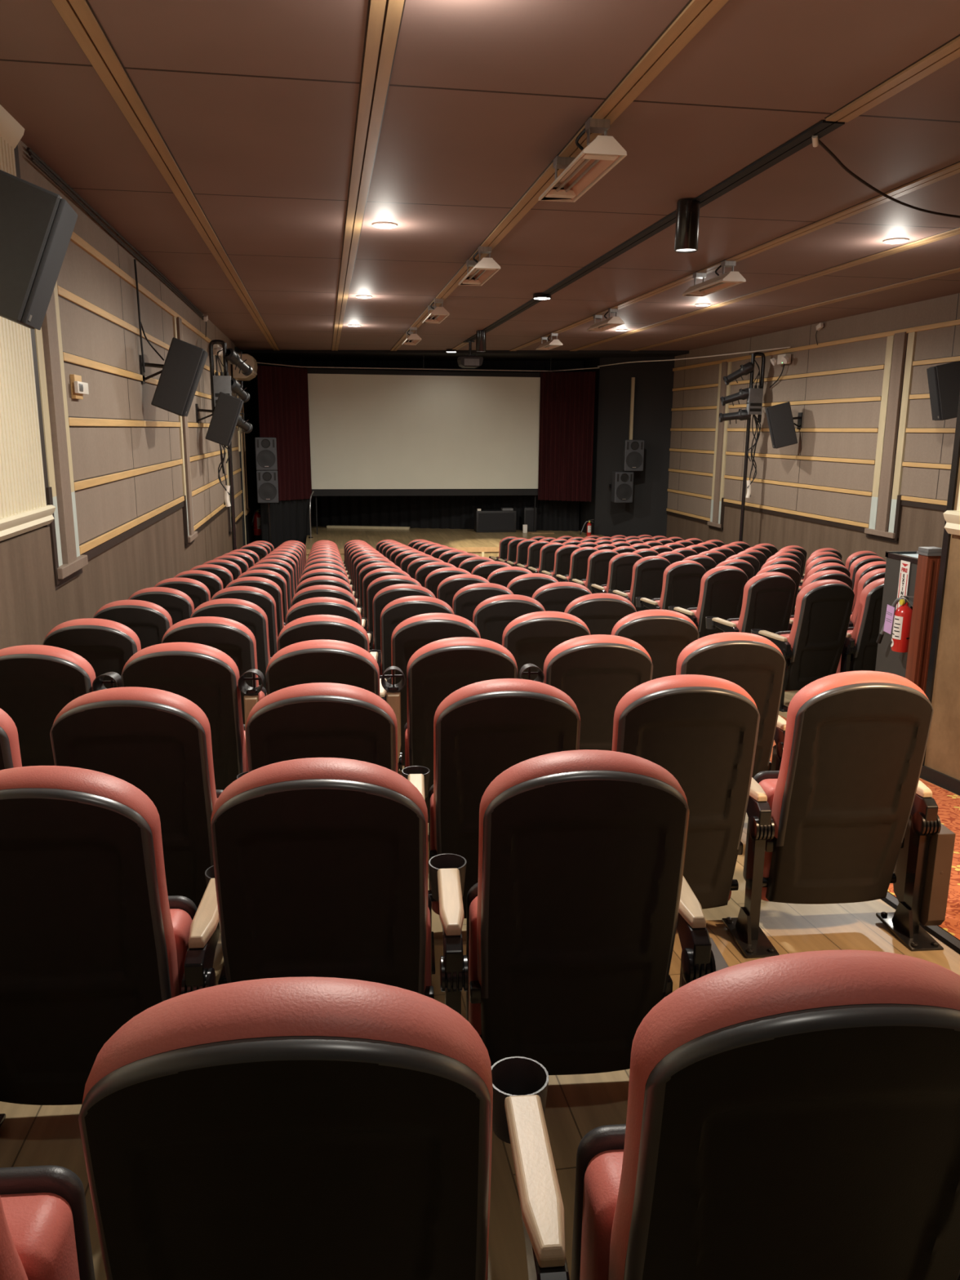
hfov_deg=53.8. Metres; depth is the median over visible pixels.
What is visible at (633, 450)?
loudspeaker
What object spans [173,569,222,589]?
cushion
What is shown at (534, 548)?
cushion
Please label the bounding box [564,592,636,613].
cushion
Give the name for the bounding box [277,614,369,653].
cushion
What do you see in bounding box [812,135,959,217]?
cable
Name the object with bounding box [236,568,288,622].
chair
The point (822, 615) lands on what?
cushion
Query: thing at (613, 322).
spotlight
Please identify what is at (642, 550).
cushion
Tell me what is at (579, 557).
cushion
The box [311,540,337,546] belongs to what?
chair
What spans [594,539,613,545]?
chair
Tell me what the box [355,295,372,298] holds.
recessed light
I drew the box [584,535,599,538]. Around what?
chair
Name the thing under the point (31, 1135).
floor
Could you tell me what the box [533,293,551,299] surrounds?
spotlight
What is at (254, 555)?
chair
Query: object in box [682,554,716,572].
chair
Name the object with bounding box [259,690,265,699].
seat cushion
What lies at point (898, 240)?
recessed light
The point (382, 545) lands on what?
cushion
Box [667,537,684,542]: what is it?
chair
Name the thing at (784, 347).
cable
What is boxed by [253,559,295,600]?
chair
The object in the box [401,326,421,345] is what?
spotlight
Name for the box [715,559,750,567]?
cushion
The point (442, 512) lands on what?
drape
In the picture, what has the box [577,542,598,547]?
chair
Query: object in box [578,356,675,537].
wall
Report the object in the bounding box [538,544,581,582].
chair
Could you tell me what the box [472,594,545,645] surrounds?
chair
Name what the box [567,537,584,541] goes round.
chair
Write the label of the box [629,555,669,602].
cushion
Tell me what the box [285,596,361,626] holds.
chair
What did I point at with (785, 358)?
emergency light
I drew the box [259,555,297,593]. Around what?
chair
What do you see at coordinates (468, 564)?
chair
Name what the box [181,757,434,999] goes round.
chair
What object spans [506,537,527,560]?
cushion
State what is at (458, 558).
cushion
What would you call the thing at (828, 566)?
cushion
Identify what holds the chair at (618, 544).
on the floor
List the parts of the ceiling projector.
vent panel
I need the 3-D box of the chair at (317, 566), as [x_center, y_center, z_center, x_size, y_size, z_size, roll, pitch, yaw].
[-1.570,-0.327,9.424,0.569,0.928,0.503,0,13,-4]
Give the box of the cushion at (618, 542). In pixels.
[610,541,630,544]
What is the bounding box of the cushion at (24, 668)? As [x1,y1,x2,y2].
[0,644,96,691]
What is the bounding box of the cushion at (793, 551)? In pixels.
[773,548,802,555]
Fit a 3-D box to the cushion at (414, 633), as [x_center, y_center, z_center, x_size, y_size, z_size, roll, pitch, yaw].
[-0.219,0.139,4.723,0.443,0.572,0.196,-1,13,-5]
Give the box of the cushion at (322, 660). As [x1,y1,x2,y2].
[266,639,380,697]
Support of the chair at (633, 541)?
on the floor
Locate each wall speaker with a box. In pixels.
[0,169,78,329]
[138,337,208,416]
[195,391,243,446]
[764,401,803,448]
[926,360,959,420]
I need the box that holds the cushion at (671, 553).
[656,551,684,556]
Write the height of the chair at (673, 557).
0.928 m
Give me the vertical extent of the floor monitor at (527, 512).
0.560 m
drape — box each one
[260,498,311,549]
[269,360,583,531]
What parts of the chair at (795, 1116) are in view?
armrest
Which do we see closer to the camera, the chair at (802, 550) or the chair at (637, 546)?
the chair at (802, 550)
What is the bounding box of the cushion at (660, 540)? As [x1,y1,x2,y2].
[655,538,672,541]
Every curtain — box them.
[257,365,311,501]
[537,371,595,502]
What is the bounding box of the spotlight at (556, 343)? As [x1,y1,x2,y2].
[535,333,563,350]
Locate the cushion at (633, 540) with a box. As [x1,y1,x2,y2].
[625,538,643,542]
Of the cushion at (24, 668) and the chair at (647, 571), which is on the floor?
the chair at (647, 571)
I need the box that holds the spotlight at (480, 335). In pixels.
[475,330,485,351]
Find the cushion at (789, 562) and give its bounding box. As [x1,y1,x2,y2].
[760,557,797,569]
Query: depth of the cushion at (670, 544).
14.10 m
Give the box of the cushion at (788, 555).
[765,552,798,562]
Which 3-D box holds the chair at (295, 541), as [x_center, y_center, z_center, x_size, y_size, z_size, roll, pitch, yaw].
[-3.304,-1.304,16.637,0.569,0.928,0.503,-1,13,-5]
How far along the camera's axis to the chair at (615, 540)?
16.77 m
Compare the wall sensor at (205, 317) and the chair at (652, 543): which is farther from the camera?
the chair at (652, 543)
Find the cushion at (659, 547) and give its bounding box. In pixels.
[649,545,673,550]
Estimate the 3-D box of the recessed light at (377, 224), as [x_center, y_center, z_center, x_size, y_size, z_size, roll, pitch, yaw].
[-0.774,-3.368,7.692,0.199,0.016,0.199,-2,13,-9]
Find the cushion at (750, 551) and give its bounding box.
[737,549,764,554]
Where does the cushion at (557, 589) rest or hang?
on the chair at (557, 596)
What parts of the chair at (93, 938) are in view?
foot plate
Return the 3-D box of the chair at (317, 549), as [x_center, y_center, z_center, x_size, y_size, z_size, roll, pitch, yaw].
[-2.164,-0.821,13.056,0.569,0.928,0.503,-1,13,-4]
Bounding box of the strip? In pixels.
[880,892,959,954]
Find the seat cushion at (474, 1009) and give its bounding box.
[468,896,481,1035]
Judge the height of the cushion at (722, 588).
0.572 m
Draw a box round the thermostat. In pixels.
[69,373,88,399]
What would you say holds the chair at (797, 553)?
on the floor
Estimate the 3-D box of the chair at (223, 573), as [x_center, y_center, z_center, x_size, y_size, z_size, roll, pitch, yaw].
[-2.659,-0.307,9.325,0.569,0.928,0.503,-1,13,-4]
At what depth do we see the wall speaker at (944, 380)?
10.83 m
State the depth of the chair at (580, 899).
2.03 m
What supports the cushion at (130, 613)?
on the chair at (150, 621)
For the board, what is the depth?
21.78 m
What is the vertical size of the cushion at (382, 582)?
0.572 m
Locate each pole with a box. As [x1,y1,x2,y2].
[208,339,252,550]
[719,351,765,542]
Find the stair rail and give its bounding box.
[308,490,314,537]
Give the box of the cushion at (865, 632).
[851,577,884,645]
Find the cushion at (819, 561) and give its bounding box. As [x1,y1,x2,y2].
[804,556,840,580]
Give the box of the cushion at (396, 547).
[386,545,411,552]
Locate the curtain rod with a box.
[256,352,599,371]
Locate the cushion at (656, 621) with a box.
[611,608,697,635]
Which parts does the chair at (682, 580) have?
armrest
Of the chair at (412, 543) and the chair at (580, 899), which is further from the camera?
the chair at (412, 543)
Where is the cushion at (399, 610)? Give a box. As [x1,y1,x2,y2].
[380,595,454,671]
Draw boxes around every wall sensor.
[202,315,208,337]
[815,322,823,345]
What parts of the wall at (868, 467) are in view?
dark rail, pilaster sill, dark rail, dark rail, dark rail, pilaster sill, dark rail, dark rail, dark rail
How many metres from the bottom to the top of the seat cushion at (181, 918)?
0.415 m
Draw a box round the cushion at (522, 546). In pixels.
[515,538,537,563]
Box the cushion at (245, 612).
[190,598,270,662]
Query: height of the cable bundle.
0.083 m
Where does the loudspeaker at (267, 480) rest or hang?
on the floor
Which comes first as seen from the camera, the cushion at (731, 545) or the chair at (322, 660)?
the chair at (322, 660)
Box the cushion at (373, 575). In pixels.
[362,568,411,607]
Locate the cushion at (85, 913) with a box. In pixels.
[0,765,179,998]
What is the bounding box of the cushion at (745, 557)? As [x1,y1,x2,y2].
[724,553,755,560]
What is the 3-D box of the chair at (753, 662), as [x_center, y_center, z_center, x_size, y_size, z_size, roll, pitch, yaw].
[1.025,0.384,4.110,0.687,0.932,0.508,-1,13,-5]
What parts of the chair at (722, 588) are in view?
armrest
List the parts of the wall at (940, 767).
baseboard, chair rail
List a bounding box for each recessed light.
[347,324,360,326]
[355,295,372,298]
[372,222,396,228]
[615,328,627,331]
[694,303,711,306]
[883,237,908,244]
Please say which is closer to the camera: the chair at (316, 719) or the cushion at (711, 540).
the chair at (316, 719)
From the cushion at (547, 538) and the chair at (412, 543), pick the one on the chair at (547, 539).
the cushion at (547, 538)
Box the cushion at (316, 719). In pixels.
[245,682,397,773]
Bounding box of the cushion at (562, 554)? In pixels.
[552,544,581,577]
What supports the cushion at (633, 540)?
on the chair at (633, 541)
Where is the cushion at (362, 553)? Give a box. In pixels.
[351,551,383,573]
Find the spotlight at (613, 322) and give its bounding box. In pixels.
[586,308,624,331]
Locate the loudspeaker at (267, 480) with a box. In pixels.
[256,470,278,543]
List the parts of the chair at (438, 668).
armrest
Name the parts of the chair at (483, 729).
foot plate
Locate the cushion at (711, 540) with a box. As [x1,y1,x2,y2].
[705,539,723,542]
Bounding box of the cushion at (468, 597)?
[452,582,513,609]
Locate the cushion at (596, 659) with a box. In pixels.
[542,634,652,684]
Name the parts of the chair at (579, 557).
armrest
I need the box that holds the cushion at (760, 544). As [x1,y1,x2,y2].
[753,543,774,546]
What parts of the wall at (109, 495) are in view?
crown molding, chair rail, dark rail, dark rail, pilaster sill, dark rail, dark rail, dark rail, pilaster sill, dark rail, dark rail, dark rail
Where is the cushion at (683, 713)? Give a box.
[611,674,757,751]
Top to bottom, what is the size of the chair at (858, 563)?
0.928 m
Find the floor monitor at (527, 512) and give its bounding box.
[521,506,537,531]
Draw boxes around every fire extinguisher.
[251,508,261,535]
[579,519,594,536]
[875,595,913,652]
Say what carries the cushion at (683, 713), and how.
on the chair at (703, 730)
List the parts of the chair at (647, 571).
armrest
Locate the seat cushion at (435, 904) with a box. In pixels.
[430,793,439,915]
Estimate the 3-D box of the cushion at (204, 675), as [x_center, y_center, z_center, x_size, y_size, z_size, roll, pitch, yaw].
[-1.165,0.280,3.730,0.443,0.572,0.196,0,13,-4]
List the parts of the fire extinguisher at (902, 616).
handle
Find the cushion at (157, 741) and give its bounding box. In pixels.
[52,686,217,808]
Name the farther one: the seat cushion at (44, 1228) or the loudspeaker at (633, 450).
the loudspeaker at (633, 450)
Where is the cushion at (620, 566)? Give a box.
[605,552,642,593]
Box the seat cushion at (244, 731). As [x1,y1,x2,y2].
[244,730,248,771]
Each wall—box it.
[0,104,259,649]
[253,361,270,540]
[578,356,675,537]
[666,293,959,573]
[919,392,959,795]
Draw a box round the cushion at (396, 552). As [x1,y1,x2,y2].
[390,547,417,555]
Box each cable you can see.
[133,258,164,372]
[597,346,791,366]
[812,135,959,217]
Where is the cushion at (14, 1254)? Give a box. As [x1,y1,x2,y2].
[0,1196,28,1279]
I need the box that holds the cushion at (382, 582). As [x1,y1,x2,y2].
[366,574,422,628]
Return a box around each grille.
[21,198,78,329]
[182,350,208,416]
[226,400,243,446]
[478,512,514,530]
[525,510,533,527]
[764,408,775,448]
[926,366,941,420]
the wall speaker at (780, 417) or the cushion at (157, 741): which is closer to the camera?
the cushion at (157, 741)
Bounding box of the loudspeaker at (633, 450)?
[622,440,644,471]
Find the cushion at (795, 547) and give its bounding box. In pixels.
[777,545,804,551]
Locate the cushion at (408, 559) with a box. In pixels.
[400,553,433,564]
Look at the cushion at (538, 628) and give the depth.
4.64 m
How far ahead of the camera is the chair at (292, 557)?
11.81 m
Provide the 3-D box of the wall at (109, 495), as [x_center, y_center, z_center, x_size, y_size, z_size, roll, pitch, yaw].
[-3.483,-1.540,10.704,0.220,4.934,27.600,-2,13,-9]
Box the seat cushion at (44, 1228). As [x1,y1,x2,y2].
[0,1192,79,1279]
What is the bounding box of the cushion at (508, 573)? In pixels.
[487,566,532,580]
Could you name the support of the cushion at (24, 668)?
on the chair at (37, 682)
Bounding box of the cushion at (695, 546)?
[685,544,708,549]
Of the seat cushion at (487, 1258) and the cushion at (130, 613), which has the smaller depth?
the seat cushion at (487, 1258)
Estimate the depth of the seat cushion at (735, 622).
7.67 m
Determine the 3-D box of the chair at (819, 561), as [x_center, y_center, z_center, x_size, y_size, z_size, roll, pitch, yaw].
[3.496,-0.443,10.057,0.569,0.928,0.504,-4,13,-18]
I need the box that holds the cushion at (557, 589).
[531,582,591,598]
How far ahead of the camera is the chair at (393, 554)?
12.85 m
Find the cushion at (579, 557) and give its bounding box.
[568,546,598,582]
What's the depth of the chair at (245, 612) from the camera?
5.45 m
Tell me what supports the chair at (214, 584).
on the floor
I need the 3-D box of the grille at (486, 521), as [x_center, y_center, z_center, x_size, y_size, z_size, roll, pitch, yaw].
[0.381,-2.736,21.896,0.840,0.400,0.015,-2,13,-9]
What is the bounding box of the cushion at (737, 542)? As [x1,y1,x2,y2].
[728,541,747,544]
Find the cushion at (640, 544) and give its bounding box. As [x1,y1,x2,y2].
[630,542,650,546]
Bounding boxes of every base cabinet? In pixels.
[473,507,515,532]
[875,551,918,677]
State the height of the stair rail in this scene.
0.994 m
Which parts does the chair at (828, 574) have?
armrest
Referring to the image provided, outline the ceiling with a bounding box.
[0,0,959,351]
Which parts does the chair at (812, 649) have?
armrest, foot plate, leg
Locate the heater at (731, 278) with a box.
[682,260,746,296]
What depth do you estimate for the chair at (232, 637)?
4.50 m
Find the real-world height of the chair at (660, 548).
0.928 m
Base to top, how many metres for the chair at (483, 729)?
0.928 m
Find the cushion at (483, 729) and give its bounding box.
[433,678,580,850]
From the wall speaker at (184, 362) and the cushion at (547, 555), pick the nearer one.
the wall speaker at (184, 362)
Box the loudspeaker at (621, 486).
[608,471,633,502]
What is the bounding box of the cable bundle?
[26,146,203,319]
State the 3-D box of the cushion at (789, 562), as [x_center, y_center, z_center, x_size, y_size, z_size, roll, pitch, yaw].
[3.058,-0.565,9.714,0.443,0.572,0.196,-4,13,-18]
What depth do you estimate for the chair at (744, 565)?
9.41 m
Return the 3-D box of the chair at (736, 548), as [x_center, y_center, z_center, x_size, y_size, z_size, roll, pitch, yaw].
[3.469,-0.943,13.711,0.569,0.928,0.504,-3,13,-17]
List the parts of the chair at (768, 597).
armrest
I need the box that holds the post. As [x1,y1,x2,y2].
[905,546,942,693]
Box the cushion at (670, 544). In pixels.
[664,542,684,546]
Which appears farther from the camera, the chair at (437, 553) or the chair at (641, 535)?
the chair at (641, 535)
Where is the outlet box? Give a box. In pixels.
[522,524,527,533]
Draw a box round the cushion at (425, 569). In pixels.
[415,561,456,575]
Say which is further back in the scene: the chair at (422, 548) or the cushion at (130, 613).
the chair at (422, 548)
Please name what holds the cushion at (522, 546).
on the chair at (522, 546)
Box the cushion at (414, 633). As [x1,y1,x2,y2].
[391,613,480,684]
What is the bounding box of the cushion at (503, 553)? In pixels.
[498,536,517,558]
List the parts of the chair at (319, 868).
armrest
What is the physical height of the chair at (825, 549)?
0.932 m
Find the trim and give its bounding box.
[240,350,688,361]
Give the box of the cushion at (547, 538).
[539,537,555,540]
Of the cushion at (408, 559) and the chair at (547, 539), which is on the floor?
the chair at (547, 539)
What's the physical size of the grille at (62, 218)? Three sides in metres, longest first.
0.514 x 0.285 x 0.020 m
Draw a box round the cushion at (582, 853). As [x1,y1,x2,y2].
[476,749,687,985]
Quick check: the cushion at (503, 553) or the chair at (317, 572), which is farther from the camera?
the cushion at (503, 553)
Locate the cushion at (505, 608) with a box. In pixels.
[472,594,545,623]
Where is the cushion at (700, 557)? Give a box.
[682,554,715,561]
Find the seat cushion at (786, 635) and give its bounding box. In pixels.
[780,633,799,691]
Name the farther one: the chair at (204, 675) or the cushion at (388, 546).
the cushion at (388, 546)
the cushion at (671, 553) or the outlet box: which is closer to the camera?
the cushion at (671, 553)
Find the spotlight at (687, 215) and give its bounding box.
[674,199,700,253]
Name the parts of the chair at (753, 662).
panel, leg, armrest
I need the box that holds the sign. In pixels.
[895,560,910,609]
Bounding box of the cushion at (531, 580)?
[506,573,558,588]
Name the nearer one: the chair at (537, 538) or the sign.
the sign
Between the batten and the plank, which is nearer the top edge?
the batten
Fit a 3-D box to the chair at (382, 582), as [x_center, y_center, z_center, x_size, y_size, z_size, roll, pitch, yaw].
[-0.726,-0.090,7.657,0.569,0.928,0.503,-1,13,-5]
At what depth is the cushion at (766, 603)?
7.48 m
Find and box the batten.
[629,377,635,439]
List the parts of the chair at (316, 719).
foot plate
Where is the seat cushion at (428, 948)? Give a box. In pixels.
[426,906,431,986]
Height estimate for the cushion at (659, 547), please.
0.572 m
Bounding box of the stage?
[305,526,604,560]
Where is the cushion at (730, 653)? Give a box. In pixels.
[675,631,782,675]
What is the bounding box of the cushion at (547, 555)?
[537,542,564,573]
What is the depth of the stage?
21.00 m
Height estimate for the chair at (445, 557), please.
0.932 m
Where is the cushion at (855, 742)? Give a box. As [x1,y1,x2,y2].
[771,670,928,838]
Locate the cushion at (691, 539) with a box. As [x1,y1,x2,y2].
[684,537,702,541]
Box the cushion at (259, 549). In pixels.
[240,544,267,554]
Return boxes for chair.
[0,644,96,766]
[0,708,22,769]
[0,765,197,1127]
[0,1165,95,1279]
[42,617,141,688]
[49,686,223,908]
[78,976,493,1279]
[92,642,248,790]
[93,600,172,649]
[128,586,194,625]
[154,577,210,609]
[161,616,266,724]
[173,569,222,599]
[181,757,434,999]
[189,564,233,588]
[190,598,271,690]
[202,559,241,580]
[210,586,278,657]
[213,555,248,573]
[217,682,397,984]
[222,551,254,568]
[225,576,285,637]
[229,549,259,564]
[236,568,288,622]
[237,639,380,754]
[240,544,267,559]
[246,563,291,609]
[248,542,271,554]
[252,540,274,551]
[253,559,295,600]
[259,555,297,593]
[265,551,299,586]
[266,614,369,695]
[269,548,301,578]
[272,546,302,574]
[276,543,304,570]
[279,542,305,565]
[282,540,306,563]
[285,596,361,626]
[291,584,356,607]
[295,575,352,594]
[298,568,350,585]
[301,563,347,577]
[303,558,345,570]
[305,554,343,564]
[306,551,342,560]
[308,548,341,557]
[309,546,340,554]
[310,543,338,551]
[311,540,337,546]
[311,542,337,548]
[342,539,366,563]
[343,541,369,566]
[344,543,373,570]
[345,545,376,574]
[346,547,379,578]
[348,551,383,584]
[350,554,388,591]
[352,557,395,598]
[355,562,402,607]
[356,568,411,631]
[361,574,422,649]
[366,583,435,675]
[368,595,454,701]
[375,539,397,551]
[378,541,401,554]
[379,613,480,765]
[381,636,517,822]
[382,542,405,556]
[386,545,411,560]
[390,547,417,564]
[395,550,426,568]
[400,553,433,573]
[401,678,580,973]
[407,539,427,547]
[407,557,444,579]
[412,541,433,550]
[415,561,456,586]
[417,542,439,552]
[423,544,448,555]
[424,567,471,598]
[428,749,728,1075]
[431,546,457,558]
[436,573,489,608]
[438,550,466,562]
[447,552,479,568]
[452,582,513,622]
[457,556,493,573]
[471,560,511,579]
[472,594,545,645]
[487,566,532,587]
[488,536,517,560]
[491,949,959,1279]
[496,537,527,562]
[502,611,590,680]
[504,538,537,566]
[506,573,558,597]
[514,540,550,568]
[519,634,653,751]
[525,542,564,573]
[530,536,546,541]
[531,582,591,612]
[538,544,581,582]
[539,537,555,542]
[550,538,568,543]
[553,546,598,582]
[557,535,572,539]
[562,540,582,545]
[564,592,636,635]
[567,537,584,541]
[568,549,618,593]
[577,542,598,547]
[580,537,597,542]
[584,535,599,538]
[587,552,642,593]
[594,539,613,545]
[594,543,617,550]
[595,536,613,540]
[608,555,671,611]
[609,537,626,542]
[610,541,631,546]
[611,534,626,538]
[611,608,699,679]
[611,674,759,909]
[612,546,636,554]
[623,536,640,540]
[625,538,644,545]
[630,542,651,550]
[632,548,658,557]
[635,560,706,609]
[637,534,652,537]
[639,537,655,542]
[642,540,663,546]
[649,545,673,554]
[651,535,667,540]
[655,538,674,545]
[656,551,685,564]
[664,542,685,550]
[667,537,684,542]
[668,565,747,638]
[672,547,697,557]
[674,540,693,546]
[675,631,786,777]
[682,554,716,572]
[684,537,702,544]
[685,544,708,554]
[697,542,718,550]
[697,550,727,564]
[705,539,724,546]
[705,571,795,633]
[708,546,735,558]
[715,559,754,580]
[720,543,744,554]
[721,670,955,958]
[724,553,759,576]
[728,541,750,550]
[737,549,766,570]
[745,546,772,559]
[751,579,854,711]
[753,543,777,555]
[755,564,800,615]
[760,557,800,573]
[765,552,801,566]
[773,548,804,584]
[777,545,807,577]
[787,569,853,631]
[793,562,850,614]
[797,551,841,592]
[797,556,844,594]
[800,547,842,584]
[835,577,884,673]
[845,551,879,571]
[848,568,885,626]
[849,555,886,590]
[851,560,886,612]
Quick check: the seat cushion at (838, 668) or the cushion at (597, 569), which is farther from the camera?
the cushion at (597, 569)
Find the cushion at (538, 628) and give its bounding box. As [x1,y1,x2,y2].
[502,611,590,646]
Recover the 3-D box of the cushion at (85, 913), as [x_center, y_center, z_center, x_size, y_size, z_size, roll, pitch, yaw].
[-0.876,0.522,1.954,0.443,0.572,0.196,-1,13,-5]
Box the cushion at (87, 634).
[44,617,141,651]
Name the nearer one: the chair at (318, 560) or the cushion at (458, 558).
the chair at (318, 560)
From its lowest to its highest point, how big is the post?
1.223 m
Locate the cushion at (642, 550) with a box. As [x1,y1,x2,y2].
[632,548,658,553]
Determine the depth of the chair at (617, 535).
18.56 m
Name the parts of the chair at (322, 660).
armrest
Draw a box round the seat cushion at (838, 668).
[835,630,853,673]
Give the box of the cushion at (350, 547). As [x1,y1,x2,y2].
[346,543,373,561]
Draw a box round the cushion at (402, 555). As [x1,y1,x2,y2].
[395,550,426,559]
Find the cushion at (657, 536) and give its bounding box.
[651,535,667,538]
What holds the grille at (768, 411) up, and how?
attached to the wall speaker at (780, 417)
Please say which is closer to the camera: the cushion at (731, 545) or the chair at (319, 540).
the cushion at (731, 545)
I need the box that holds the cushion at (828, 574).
[802,569,848,587]
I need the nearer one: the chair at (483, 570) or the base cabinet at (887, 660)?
the base cabinet at (887, 660)
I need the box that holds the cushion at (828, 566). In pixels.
[805,562,847,579]
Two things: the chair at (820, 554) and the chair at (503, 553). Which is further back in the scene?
the chair at (503, 553)
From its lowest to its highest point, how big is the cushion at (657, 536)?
0.572 m
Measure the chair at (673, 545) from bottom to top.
0.928 m
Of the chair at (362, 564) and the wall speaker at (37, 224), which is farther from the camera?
the chair at (362, 564)
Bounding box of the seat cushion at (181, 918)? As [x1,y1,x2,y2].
[169,908,192,995]
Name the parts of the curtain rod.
rod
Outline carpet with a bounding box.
[769,715,959,939]
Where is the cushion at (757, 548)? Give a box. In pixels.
[745,546,768,550]
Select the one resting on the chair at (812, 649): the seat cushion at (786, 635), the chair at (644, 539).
the seat cushion at (786, 635)
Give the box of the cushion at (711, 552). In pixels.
[697,550,724,555]
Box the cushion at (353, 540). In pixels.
[343,539,366,551]
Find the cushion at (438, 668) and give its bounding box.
[406,636,517,766]
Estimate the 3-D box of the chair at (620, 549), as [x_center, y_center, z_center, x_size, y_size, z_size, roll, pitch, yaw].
[1.874,-0.862,13.185,0.569,0.928,0.504,-3,13,-17]
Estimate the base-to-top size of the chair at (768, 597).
0.928 m
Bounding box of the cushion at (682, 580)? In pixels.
[658,560,702,609]
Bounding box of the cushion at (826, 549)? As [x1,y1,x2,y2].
[809,547,838,556]
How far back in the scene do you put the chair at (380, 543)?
16.48 m
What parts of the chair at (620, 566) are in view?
armrest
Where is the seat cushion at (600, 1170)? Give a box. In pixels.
[579,1149,623,1279]
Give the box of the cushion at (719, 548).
[708,546,733,551]
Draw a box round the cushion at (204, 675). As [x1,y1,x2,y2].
[122,642,246,772]
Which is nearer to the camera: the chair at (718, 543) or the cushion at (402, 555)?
the cushion at (402, 555)
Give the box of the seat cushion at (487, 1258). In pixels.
[486,1257,488,1279]
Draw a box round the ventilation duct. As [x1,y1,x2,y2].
[231,353,257,451]
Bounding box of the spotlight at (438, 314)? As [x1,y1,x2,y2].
[422,297,449,323]
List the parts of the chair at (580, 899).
armrest, leg, leg, armrest, panel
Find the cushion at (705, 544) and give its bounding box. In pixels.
[697,542,718,546]
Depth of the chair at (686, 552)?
12.22 m
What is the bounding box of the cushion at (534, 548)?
[526,540,550,566]
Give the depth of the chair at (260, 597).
6.36 m
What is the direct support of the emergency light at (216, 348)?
attached to the wall at (109, 495)
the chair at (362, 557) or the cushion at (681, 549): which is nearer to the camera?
the chair at (362, 557)
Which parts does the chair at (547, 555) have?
armrest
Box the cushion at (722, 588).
[695,565,744,629]
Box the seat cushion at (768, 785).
[758,778,777,901]
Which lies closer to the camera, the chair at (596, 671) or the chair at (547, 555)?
the chair at (596, 671)
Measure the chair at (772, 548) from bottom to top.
0.932 m
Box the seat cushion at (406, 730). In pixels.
[404,728,408,767]
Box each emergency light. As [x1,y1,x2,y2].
[213,344,222,372]
[769,353,791,387]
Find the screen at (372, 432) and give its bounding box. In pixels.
[307,368,540,533]
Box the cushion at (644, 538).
[639,537,654,540]
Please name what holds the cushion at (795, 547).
on the chair at (802, 550)
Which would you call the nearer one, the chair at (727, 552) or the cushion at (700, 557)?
the cushion at (700, 557)
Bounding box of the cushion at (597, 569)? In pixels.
[585,549,618,587]
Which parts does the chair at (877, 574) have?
armrest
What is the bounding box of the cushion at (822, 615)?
[787,579,850,651]
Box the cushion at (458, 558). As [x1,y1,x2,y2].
[447,552,479,563]
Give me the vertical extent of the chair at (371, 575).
0.928 m
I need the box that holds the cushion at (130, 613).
[93,600,172,626]
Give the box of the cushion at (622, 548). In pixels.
[612,546,636,551]
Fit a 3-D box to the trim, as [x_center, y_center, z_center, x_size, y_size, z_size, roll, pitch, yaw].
[-0.667,-6.410,21.474,9.400,0.060,5.650,-2,13,-9]
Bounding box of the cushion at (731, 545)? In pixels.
[720,543,742,548]
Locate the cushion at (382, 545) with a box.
[378,541,401,548]
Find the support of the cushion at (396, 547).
on the chair at (391, 549)
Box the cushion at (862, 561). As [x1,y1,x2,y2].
[849,555,884,579]
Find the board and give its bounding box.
[528,531,554,533]
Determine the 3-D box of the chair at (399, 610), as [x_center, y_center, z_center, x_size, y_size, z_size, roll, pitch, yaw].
[-0.428,0.157,5.842,0.569,0.928,0.503,-1,13,-4]
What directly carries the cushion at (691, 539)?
on the chair at (695, 540)
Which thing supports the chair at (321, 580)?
on the floor
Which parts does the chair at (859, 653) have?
leg, armrest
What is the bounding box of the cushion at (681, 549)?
[672,547,695,551]
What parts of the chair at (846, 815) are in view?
foot plate, leg, armrest, foot plate, leg, armrest, panel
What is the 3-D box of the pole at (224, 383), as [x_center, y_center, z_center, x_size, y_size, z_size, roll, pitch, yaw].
[-3.531,-2.370,13.823,0.341,3.833,0.664,9,15,34]
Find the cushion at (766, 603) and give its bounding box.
[737,571,791,632]
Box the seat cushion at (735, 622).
[730,620,738,626]
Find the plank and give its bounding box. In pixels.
[326,524,409,529]
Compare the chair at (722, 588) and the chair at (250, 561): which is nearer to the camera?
the chair at (722, 588)
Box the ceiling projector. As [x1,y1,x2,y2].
[457,340,483,368]
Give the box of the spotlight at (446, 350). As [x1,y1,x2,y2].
[445,349,457,352]
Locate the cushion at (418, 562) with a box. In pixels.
[407,557,444,569]
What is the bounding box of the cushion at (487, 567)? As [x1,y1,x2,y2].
[471,560,511,573]
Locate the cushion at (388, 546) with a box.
[382,542,405,551]
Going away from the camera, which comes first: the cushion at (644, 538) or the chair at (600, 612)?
the chair at (600, 612)
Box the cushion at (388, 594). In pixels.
[372,583,435,649]
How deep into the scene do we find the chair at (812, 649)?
6.71 m
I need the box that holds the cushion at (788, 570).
[755,564,795,575]
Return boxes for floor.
[0,690,959,1279]
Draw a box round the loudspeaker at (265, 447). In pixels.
[254,437,277,470]
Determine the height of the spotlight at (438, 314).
0.207 m
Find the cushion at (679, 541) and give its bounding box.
[674,540,692,542]
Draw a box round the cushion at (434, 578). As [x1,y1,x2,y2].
[424,567,471,587]
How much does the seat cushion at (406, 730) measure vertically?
0.415 m
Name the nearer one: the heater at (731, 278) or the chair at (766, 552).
the heater at (731, 278)
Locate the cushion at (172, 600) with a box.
[128,586,194,613]
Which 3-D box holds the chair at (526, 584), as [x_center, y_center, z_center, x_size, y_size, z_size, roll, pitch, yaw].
[0.427,-0.113,7.761,0.687,0.932,0.508,-1,13,-5]

